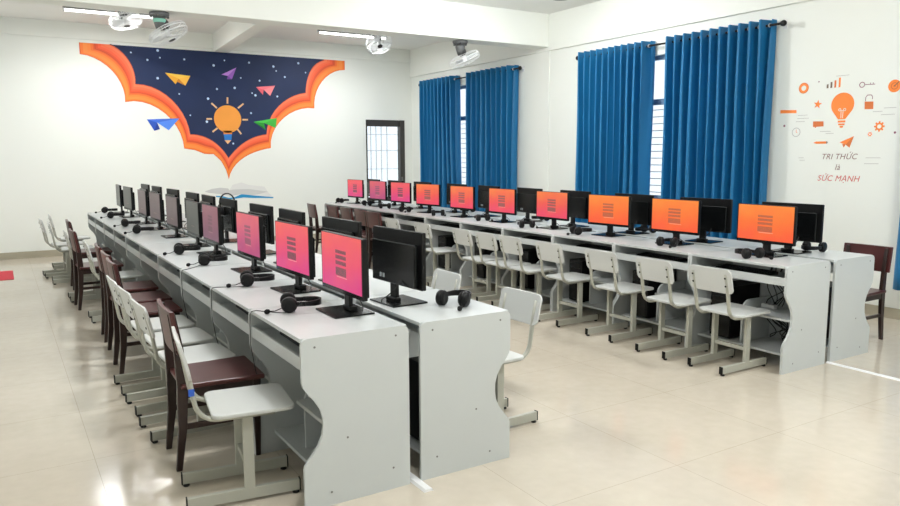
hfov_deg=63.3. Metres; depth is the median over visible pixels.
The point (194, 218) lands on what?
monitor
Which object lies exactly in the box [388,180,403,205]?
monitor
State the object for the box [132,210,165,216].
computer desk
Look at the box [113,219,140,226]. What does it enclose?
headset
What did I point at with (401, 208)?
headset
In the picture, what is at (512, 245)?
chair
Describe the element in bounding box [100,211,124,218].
headset
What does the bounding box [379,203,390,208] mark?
headset
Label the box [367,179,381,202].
monitor
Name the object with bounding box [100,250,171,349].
wooden chair
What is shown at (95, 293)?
chair
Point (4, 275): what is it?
floor mat
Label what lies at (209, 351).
chair
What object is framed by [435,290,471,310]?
headset
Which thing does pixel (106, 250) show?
wooden chair
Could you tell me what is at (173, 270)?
shelf
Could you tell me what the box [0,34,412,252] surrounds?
wall
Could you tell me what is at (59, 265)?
chair
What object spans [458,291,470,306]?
ear cup
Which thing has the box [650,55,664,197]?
window
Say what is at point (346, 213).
wooden chair
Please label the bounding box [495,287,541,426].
chair
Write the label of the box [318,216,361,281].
monitor
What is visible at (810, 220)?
monitor
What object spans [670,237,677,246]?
ear cup
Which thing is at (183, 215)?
computer desk
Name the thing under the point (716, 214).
monitor
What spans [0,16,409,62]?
beam
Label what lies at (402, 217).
computer desk
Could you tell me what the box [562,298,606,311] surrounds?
shelf
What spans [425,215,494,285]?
computer desk
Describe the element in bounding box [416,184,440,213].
monitor
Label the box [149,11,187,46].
fan
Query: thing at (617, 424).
floor
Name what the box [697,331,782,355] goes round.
shelf
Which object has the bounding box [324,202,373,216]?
computer desk
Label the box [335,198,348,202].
headset
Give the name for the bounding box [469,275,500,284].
shelf
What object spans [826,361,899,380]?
cover
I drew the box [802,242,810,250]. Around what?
ear cup
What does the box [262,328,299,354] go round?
shelf
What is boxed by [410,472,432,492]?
cable cover
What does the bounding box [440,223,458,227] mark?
keyboard
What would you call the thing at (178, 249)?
ear cup
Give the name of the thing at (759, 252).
ear cup
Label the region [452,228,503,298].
chair
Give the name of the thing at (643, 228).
headset
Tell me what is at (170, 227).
computer desk
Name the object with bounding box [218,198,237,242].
monitor
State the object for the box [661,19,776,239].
curtain
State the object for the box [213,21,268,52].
ceiling beam
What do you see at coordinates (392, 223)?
chair
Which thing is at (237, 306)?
keyboard
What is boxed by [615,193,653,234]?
monitor
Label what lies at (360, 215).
wooden chair
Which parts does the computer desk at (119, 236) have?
shelf rail, panel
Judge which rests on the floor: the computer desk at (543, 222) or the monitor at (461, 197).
the computer desk at (543, 222)
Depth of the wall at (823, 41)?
7.13 m
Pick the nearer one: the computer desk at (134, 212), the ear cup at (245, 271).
the ear cup at (245, 271)
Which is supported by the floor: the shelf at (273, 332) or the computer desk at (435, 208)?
the computer desk at (435, 208)
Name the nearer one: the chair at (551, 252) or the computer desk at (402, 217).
the chair at (551, 252)
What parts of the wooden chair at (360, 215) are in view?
leg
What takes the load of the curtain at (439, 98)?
hanging from the curtain rod at (519, 67)
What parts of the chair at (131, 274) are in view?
backrest, seat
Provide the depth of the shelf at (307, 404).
3.33 m
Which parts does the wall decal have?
light bulb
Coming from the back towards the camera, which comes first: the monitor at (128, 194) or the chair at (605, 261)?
the monitor at (128, 194)
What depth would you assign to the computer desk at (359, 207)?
10.94 m
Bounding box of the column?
[533,51,549,215]
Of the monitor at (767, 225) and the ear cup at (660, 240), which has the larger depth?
the ear cup at (660, 240)
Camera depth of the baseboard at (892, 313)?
6.73 m
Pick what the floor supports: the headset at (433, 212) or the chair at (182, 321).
the chair at (182, 321)
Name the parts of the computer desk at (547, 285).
panel, shelf rail, divider panel, panel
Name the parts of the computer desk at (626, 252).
panel, shelf rail, divider panel, panel, panel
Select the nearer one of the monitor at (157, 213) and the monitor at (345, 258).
the monitor at (345, 258)
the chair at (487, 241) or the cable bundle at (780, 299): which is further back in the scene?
the chair at (487, 241)
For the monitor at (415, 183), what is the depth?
10.56 m
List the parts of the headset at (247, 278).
cord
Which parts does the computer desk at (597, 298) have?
panel, shelf rail, divider panel, panel, panel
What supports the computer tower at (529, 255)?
on the computer desk at (547, 285)
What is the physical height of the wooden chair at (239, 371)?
0.785 m
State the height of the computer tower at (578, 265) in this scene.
0.400 m
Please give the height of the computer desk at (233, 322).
0.750 m
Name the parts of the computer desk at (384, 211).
panel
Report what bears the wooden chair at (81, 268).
on the floor
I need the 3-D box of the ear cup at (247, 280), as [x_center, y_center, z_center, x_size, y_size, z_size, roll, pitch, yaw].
[-1.172,0.157,4.216,0.079,0.079,0.029,-2,8,-12]
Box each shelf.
[148,255,156,261]
[166,267,179,276]
[186,310,195,320]
[189,282,209,296]
[214,332,227,346]
[222,302,248,321]
[252,361,268,380]
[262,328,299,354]
[275,424,315,462]
[297,398,321,423]
[327,292,344,299]
[410,435,419,453]
[437,266,459,273]
[456,249,465,254]
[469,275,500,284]
[516,285,550,297]
[549,265,557,273]
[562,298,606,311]
[594,276,617,283]
[622,313,685,331]
[655,289,693,295]
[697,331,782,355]
[707,264,784,277]
[757,307,789,322]
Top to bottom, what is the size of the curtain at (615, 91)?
2.610 m
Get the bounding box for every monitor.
[114,184,128,212]
[119,186,139,217]
[136,189,155,224]
[137,184,149,211]
[149,192,169,230]
[150,186,166,215]
[161,196,188,238]
[163,188,185,221]
[183,192,199,229]
[183,200,210,246]
[196,204,230,255]
[200,194,215,209]
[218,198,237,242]
[231,211,271,273]
[248,203,275,254]
[270,220,320,294]
[273,208,305,263]
[316,230,374,318]
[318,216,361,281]
[347,179,363,203]
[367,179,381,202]
[369,181,386,206]
[370,225,427,307]
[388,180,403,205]
[391,182,411,209]
[413,182,432,208]
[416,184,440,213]
[445,183,467,212]
[450,186,474,217]
[478,185,500,216]
[489,188,516,222]
[516,187,542,221]
[536,191,569,229]
[560,190,590,226]
[588,194,630,236]
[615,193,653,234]
[651,198,701,245]
[680,197,732,243]
[736,203,797,257]
[762,202,824,254]
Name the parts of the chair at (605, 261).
backrest, post, seat, post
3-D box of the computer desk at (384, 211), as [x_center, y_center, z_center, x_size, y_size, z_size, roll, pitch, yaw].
[-0.743,-0.232,10.264,0.505,0.750,0.818,-5,9,-31]
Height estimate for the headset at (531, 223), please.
0.079 m
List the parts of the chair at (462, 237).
backrest, post, seat, post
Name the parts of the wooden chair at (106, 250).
leg, leg, seat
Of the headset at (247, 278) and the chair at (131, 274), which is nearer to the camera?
the headset at (247, 278)
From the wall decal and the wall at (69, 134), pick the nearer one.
the wall decal
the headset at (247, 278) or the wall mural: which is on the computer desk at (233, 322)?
the headset at (247, 278)
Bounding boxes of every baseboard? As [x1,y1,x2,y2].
[0,233,320,259]
[865,303,899,319]
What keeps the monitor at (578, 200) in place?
on the computer desk at (595, 228)
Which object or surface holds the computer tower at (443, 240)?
on the computer desk at (437, 230)
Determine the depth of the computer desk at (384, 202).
11.86 m
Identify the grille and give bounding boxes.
[367,126,397,196]
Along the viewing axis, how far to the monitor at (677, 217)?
6.14 m
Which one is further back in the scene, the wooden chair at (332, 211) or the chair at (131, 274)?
the wooden chair at (332, 211)
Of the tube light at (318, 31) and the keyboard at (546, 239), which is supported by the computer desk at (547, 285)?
the keyboard at (546, 239)
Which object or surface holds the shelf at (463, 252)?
attached to the computer desk at (437, 230)
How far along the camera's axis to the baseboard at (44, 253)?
10.97 m
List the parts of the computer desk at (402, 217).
panel, shelf rail, divider panel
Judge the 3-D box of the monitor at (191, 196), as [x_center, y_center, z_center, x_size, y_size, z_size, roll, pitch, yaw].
[-2.697,-0.445,7.651,0.205,0.378,0.490,-5,9,-32]
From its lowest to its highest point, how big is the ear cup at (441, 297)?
0.079 m
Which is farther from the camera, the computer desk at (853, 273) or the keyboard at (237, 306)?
the computer desk at (853, 273)
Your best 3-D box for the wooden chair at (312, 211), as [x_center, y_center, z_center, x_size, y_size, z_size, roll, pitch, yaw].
[-1.926,-0.369,11.202,0.445,0.785,0.400,-4,9,-27]
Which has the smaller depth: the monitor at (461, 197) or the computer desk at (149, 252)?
the computer desk at (149, 252)
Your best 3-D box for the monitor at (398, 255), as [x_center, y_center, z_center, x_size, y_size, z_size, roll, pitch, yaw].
[-0.268,0.065,3.754,0.205,0.378,0.490,-5,9,-34]
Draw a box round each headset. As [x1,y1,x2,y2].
[95,207,117,212]
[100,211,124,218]
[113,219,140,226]
[124,225,153,233]
[163,243,200,254]
[181,252,227,317]
[211,270,274,342]
[219,193,234,214]
[250,292,320,384]
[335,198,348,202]
[362,200,374,205]
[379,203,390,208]
[399,206,412,212]
[431,210,445,215]
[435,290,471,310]
[474,214,492,220]
[517,220,537,227]
[531,216,549,220]
[567,226,591,234]
[635,225,655,232]
[656,236,679,247]
[735,247,772,259]
[801,242,826,251]
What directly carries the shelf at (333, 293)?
attached to the computer desk at (376, 286)
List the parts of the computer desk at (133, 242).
shelf rail, panel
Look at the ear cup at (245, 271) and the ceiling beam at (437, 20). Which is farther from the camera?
the ceiling beam at (437, 20)
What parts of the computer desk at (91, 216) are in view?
shelf rail, panel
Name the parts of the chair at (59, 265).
seat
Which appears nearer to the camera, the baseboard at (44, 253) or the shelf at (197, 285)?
the shelf at (197, 285)
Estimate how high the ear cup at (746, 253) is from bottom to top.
0.079 m
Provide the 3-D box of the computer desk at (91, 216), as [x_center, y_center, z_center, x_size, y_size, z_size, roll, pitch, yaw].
[-4.494,-0.148,9.747,0.505,0.750,0.879,-5,9,-31]
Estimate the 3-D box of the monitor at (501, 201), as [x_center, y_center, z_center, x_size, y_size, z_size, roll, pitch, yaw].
[0.596,-0.539,8.269,0.205,0.378,0.490,-5,9,-33]
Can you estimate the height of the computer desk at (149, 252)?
0.750 m
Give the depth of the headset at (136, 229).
7.16 m
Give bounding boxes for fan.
[108,11,142,30]
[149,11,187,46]
[366,35,391,53]
[450,40,479,68]
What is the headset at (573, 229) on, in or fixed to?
on the computer desk at (597, 298)
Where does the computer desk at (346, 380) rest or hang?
on the floor
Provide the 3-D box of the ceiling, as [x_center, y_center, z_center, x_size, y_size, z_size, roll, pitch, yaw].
[-0.439,-2.765,5.038,9.303,0.150,15.970,-5,9,-31]
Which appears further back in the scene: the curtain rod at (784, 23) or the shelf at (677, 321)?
the curtain rod at (784, 23)
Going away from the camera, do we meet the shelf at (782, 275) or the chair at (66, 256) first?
the shelf at (782, 275)
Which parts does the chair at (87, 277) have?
seat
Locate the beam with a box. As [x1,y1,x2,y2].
[410,0,810,76]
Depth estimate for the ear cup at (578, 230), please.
6.88 m
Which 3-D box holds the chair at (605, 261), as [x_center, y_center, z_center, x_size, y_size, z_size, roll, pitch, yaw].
[1.410,0.327,6.067,0.495,0.735,0.370,-5,9,-33]
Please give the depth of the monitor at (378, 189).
10.91 m
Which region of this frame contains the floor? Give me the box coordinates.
[0,241,899,505]
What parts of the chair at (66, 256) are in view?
backrest, post, seat, post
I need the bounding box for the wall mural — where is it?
[79,42,344,198]
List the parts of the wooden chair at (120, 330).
leg, leg, seat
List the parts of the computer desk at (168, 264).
shelf rail, panel, panel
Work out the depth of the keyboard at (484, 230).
8.10 m
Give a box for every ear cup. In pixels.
[107,212,113,217]
[121,220,128,226]
[132,226,140,233]
[174,244,183,254]
[198,254,209,265]
[240,270,253,277]
[240,273,253,286]
[280,292,295,302]
[281,297,296,312]
[435,290,447,304]
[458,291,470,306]
[476,214,480,220]
[485,214,489,220]
[519,221,524,227]
[529,220,534,227]
[569,226,575,233]
[574,227,581,234]
[656,236,664,245]
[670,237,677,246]
[741,248,751,258]
[754,247,764,257]
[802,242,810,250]
[818,242,826,251]
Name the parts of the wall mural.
light bulb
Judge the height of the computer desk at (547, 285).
0.750 m
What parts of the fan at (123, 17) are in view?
blade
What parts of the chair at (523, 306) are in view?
post, seat, backrest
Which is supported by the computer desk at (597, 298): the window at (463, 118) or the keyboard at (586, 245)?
the keyboard at (586, 245)
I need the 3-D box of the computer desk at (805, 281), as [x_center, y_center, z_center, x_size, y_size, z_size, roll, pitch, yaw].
[2.272,0.401,5.428,0.505,0.750,0.818,-5,9,-31]
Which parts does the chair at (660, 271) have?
backrest, post, seat, post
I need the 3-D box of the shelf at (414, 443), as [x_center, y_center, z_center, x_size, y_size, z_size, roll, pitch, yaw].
[-0.136,0.897,3.791,0.375,0.016,0.686,-5,9,-31]
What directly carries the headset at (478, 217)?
on the computer desk at (472, 226)
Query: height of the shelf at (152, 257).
0.015 m
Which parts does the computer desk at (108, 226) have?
shelf rail, panel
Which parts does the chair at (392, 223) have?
backrest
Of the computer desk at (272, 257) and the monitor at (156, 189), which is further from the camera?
the monitor at (156, 189)
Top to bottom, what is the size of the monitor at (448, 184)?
0.378 m
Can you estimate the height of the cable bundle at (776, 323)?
0.211 m
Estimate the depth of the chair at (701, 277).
5.10 m
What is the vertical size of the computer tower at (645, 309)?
0.400 m
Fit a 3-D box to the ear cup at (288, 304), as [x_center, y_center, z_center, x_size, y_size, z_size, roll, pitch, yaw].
[-0.773,0.250,3.505,0.079,0.079,0.029,-2,8,-10]
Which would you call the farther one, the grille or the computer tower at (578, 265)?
the grille
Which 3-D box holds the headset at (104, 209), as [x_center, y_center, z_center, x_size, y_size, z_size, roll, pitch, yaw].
[-4.654,-0.584,9.880,0.279,0.079,0.172,-3,8,-21]
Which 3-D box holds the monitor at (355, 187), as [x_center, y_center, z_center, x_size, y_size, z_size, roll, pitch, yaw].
[-1.502,-0.980,11.634,0.205,0.378,0.490,-6,9,-36]
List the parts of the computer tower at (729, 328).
panel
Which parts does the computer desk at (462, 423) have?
panel, panel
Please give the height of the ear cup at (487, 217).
0.079 m
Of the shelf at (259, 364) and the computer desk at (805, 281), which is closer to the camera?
the shelf at (259, 364)
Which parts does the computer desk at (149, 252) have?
shelf rail, panel, panel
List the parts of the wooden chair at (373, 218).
leg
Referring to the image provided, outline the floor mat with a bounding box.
[0,270,13,280]
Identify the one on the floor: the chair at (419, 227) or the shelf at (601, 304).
the chair at (419, 227)
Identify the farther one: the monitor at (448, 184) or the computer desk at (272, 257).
the monitor at (448, 184)
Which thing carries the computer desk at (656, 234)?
on the floor
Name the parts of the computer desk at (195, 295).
shelf rail, panel, panel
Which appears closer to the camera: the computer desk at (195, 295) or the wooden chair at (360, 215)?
the computer desk at (195, 295)
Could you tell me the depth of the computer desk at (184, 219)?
8.64 m
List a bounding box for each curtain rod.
[418,66,524,85]
[576,20,787,59]
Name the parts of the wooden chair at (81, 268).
leg, leg, seat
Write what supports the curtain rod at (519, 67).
attached to the wall at (823, 41)
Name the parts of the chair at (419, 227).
backrest, post, seat, post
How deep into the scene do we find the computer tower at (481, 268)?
8.29 m
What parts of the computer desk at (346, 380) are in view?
shelf rail, panel, divider panel, panel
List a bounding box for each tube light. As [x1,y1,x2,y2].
[62,6,152,18]
[317,30,386,38]
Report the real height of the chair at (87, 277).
0.735 m
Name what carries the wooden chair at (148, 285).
on the floor
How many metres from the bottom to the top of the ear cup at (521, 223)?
0.079 m
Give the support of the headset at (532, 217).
on the computer desk at (543, 222)
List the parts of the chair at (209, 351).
backrest, seat, post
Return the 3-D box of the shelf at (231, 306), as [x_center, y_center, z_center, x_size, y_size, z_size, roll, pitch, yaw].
[-1.027,0.335,4.046,0.325,0.015,0.734,-5,9,-31]
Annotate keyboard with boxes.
[236,305,248,314]
[280,332,299,346]
[408,219,423,222]
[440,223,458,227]
[478,229,500,234]
[522,235,550,241]
[576,243,611,251]
[636,252,687,261]
[716,264,778,275]
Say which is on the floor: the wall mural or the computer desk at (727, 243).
the computer desk at (727, 243)
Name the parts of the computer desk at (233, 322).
shelf rail, panel, divider panel, panel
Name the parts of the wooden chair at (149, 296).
leg, seat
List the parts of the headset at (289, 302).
cord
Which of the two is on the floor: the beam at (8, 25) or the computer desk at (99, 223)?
the computer desk at (99, 223)
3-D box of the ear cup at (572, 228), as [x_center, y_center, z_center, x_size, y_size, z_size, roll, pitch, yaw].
[1.189,-0.225,7.014,0.081,0.079,0.067,-5,9,-31]
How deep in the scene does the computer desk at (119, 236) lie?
7.71 m
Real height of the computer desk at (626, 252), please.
0.750 m
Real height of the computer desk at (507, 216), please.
0.750 m
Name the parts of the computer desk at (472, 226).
panel, shelf rail, divider panel, panel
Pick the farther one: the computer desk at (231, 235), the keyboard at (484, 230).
the keyboard at (484, 230)
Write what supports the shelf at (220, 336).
attached to the computer desk at (195, 295)
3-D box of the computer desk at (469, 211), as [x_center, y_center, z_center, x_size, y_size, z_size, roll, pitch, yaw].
[0.170,-0.182,9.868,0.505,0.750,0.818,-5,9,-31]
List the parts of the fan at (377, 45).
blade, blade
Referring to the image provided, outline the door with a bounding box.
[366,120,404,200]
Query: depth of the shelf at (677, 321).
6.14 m
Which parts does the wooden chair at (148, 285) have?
leg, leg, seat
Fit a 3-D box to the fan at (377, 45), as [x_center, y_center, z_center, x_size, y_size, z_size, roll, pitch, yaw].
[-1.150,-3.404,11.773,0.429,0.356,0.390,-5,9,-31]
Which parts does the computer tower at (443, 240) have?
panel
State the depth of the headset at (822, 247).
5.60 m
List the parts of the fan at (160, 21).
blade, motor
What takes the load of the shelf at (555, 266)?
attached to the computer desk at (547, 285)
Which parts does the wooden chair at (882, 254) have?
seat, leg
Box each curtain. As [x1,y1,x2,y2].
[419,75,461,207]
[466,65,518,211]
[575,41,655,227]
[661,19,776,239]
[893,218,899,289]
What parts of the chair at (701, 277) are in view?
backrest, post, seat, post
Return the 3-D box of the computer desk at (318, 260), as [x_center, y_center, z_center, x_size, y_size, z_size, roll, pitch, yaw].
[-0.917,0.460,5.073,0.505,0.750,0.819,-5,9,-31]
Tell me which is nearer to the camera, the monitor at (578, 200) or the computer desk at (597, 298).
the computer desk at (597, 298)
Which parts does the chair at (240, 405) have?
backrest, post, post, seat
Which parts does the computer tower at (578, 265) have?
panel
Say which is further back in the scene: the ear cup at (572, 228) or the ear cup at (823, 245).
the ear cup at (572, 228)
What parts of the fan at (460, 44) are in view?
motor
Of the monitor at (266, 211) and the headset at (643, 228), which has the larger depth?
the headset at (643, 228)
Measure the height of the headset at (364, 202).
0.079 m
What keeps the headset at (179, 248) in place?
on the computer desk at (168, 264)
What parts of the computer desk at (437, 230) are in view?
panel, shelf rail, divider panel, panel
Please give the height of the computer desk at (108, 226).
0.750 m
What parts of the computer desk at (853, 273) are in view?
panel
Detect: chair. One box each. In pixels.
[38,218,82,277]
[47,221,93,284]
[48,214,89,269]
[63,230,115,302]
[65,219,112,289]
[68,228,123,309]
[82,240,143,322]
[94,243,158,342]
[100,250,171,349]
[106,257,182,373]
[106,275,194,395]
[117,285,213,416]
[130,298,235,443]
[157,298,264,471]
[171,326,300,505]
[307,203,321,252]
[326,205,364,230]
[340,207,372,234]
[354,209,372,251]
[366,211,382,268]
[385,218,429,244]
[414,222,462,286]
[431,269,461,290]
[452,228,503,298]
[475,232,530,305]
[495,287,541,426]
[498,235,556,309]
[535,241,598,326]
[585,249,653,342]
[635,257,711,359]
[687,265,770,375]
[843,243,892,339]
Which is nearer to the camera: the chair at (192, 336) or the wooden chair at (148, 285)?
the chair at (192, 336)
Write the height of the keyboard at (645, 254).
0.029 m
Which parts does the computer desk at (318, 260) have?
panel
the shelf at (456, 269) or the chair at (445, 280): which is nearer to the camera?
the chair at (445, 280)
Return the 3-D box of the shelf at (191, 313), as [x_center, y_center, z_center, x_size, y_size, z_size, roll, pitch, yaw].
[-1.707,0.450,5.341,0.350,0.016,0.426,-5,9,-31]
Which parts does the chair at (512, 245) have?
backrest, post, seat, post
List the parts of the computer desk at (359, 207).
panel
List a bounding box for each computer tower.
[409,356,419,440]
[438,235,455,267]
[475,240,500,277]
[518,248,539,288]
[569,257,595,301]
[632,269,676,317]
[709,280,759,338]
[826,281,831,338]
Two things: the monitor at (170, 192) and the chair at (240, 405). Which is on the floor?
the chair at (240, 405)
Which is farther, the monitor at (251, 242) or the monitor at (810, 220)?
the monitor at (810, 220)
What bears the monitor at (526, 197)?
on the computer desk at (543, 222)
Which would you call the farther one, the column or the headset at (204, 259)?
the column
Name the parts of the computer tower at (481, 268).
panel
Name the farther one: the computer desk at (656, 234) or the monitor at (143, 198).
the monitor at (143, 198)
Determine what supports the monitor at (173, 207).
on the computer desk at (133, 242)
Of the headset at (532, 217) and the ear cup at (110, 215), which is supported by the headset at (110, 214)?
the ear cup at (110, 215)
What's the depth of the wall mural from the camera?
12.19 m
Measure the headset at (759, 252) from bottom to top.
0.079 m
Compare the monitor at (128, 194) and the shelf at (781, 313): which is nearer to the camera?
the shelf at (781, 313)
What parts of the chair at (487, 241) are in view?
backrest, post, seat, post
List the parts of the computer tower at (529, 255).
panel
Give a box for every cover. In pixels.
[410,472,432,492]
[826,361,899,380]
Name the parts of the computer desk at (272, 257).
panel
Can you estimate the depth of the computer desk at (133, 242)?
6.92 m
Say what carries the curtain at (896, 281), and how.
hanging from the wall at (823, 41)
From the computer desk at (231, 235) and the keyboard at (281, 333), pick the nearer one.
the keyboard at (281, 333)
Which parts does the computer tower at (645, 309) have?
panel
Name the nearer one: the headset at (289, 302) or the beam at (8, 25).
the headset at (289, 302)
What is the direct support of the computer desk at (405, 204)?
on the floor
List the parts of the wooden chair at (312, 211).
leg, leg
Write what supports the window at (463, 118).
in the wall at (823, 41)
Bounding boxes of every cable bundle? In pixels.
[766,267,784,306]
[767,319,788,340]
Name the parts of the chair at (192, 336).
backrest, seat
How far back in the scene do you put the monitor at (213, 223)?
5.58 m
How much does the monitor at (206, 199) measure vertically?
0.378 m
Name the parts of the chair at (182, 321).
backrest, post, seat, post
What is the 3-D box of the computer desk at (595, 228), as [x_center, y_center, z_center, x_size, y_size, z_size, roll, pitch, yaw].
[1.462,0.089,7.796,0.505,0.750,0.818,-5,9,-31]
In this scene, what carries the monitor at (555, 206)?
on the computer desk at (547, 285)
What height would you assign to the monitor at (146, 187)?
0.378 m
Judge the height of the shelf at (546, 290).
0.016 m
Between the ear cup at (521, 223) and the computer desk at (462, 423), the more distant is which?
the ear cup at (521, 223)
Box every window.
[460,85,465,177]
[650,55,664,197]
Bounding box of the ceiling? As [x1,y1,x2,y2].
[0,0,600,49]
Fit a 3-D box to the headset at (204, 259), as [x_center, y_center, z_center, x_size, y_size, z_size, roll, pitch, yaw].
[-1.737,0.271,5.082,0.200,0.530,0.384,6,10,37]
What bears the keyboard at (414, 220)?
on the computer desk at (402, 217)
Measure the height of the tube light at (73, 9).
0.095 m
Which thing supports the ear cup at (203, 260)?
on the headset at (204, 259)
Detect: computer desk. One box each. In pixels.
[87,211,134,247]
[95,215,144,256]
[104,220,161,270]
[114,226,178,281]
[125,233,195,280]
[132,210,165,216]
[140,240,221,296]
[143,213,184,221]
[155,218,186,227]
[158,250,251,328]
[169,225,186,234]
[181,263,291,349]
[186,230,236,242]
[207,238,275,252]
[211,279,341,453]
[231,246,321,265]
[249,299,409,505]
[262,257,372,281]
[303,271,432,302]
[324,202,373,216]
[345,205,397,230]
[354,289,509,480]
[360,201,397,204]
[368,208,422,260]
[391,203,423,207]
[394,211,454,258]
[413,206,453,210]
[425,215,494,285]
[437,209,484,214]
[460,220,535,290]
[467,213,525,219]
[502,225,570,310]
[508,217,575,225]
[545,222,627,231]
[551,232,650,311]
[598,228,695,239]
[612,239,728,346]
[680,236,772,248]
[689,249,830,374]
[745,244,874,361]
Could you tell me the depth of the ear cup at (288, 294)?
3.61 m
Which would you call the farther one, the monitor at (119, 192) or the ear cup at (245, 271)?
the monitor at (119, 192)
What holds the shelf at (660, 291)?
attached to the computer desk at (626, 252)
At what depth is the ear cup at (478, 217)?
8.37 m
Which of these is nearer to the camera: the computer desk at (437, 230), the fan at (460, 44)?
the computer desk at (437, 230)
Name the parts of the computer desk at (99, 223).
shelf rail, panel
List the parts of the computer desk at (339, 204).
panel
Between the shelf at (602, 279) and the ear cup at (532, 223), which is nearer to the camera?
the shelf at (602, 279)
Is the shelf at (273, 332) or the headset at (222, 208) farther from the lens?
the headset at (222, 208)
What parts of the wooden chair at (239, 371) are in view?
leg, leg, seat, leg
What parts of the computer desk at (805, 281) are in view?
panel, shelf rail, divider panel, panel, power strip, panel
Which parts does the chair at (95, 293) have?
backrest, post, post, seat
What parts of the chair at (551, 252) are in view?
backrest, post, seat, post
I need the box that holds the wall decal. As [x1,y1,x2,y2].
[780,75,899,182]
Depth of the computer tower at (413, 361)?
3.56 m
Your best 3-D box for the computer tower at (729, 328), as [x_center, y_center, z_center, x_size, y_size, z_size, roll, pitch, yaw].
[2.198,0.433,5.635,0.350,0.400,0.180,-5,9,-31]
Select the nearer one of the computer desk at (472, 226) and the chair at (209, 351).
the chair at (209, 351)
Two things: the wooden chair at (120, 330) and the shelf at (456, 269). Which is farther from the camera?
the shelf at (456, 269)
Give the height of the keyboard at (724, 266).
0.029 m
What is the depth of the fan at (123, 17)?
9.81 m
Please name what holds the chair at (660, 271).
on the floor
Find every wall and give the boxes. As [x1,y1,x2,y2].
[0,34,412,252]
[411,0,899,308]
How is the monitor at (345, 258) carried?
on the computer desk at (346, 380)
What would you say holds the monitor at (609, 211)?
on the computer desk at (597, 298)
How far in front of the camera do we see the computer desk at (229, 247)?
6.26 m
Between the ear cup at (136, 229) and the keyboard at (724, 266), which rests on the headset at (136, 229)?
the ear cup at (136, 229)
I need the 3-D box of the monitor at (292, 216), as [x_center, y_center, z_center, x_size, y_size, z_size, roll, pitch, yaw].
[-1.104,-0.110,5.095,0.205,0.378,0.490,-5,9,-31]
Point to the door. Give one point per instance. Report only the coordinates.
(400, 125)
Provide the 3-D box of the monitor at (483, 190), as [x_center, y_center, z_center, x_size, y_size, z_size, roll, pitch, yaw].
[0.481,-0.647,9.084,0.205,0.378,0.490,-4,9,-27]
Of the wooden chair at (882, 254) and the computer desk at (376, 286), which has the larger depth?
the wooden chair at (882, 254)
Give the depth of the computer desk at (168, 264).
5.48 m
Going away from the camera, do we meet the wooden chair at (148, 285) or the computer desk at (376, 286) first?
the computer desk at (376, 286)
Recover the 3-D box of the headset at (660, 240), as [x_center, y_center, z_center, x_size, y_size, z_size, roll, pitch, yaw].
[1.803,-0.095,6.026,0.172,0.079,0.279,6,10,38]
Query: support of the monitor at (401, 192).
on the computer desk at (384, 211)
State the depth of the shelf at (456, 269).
8.91 m
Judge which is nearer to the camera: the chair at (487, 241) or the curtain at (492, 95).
the chair at (487, 241)
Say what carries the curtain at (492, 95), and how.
hanging from the curtain rod at (519, 67)
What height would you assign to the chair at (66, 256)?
0.735 m
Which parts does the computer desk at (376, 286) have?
panel, panel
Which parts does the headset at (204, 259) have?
cord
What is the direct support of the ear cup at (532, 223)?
on the headset at (531, 223)
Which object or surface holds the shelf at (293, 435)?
attached to the computer desk at (346, 380)

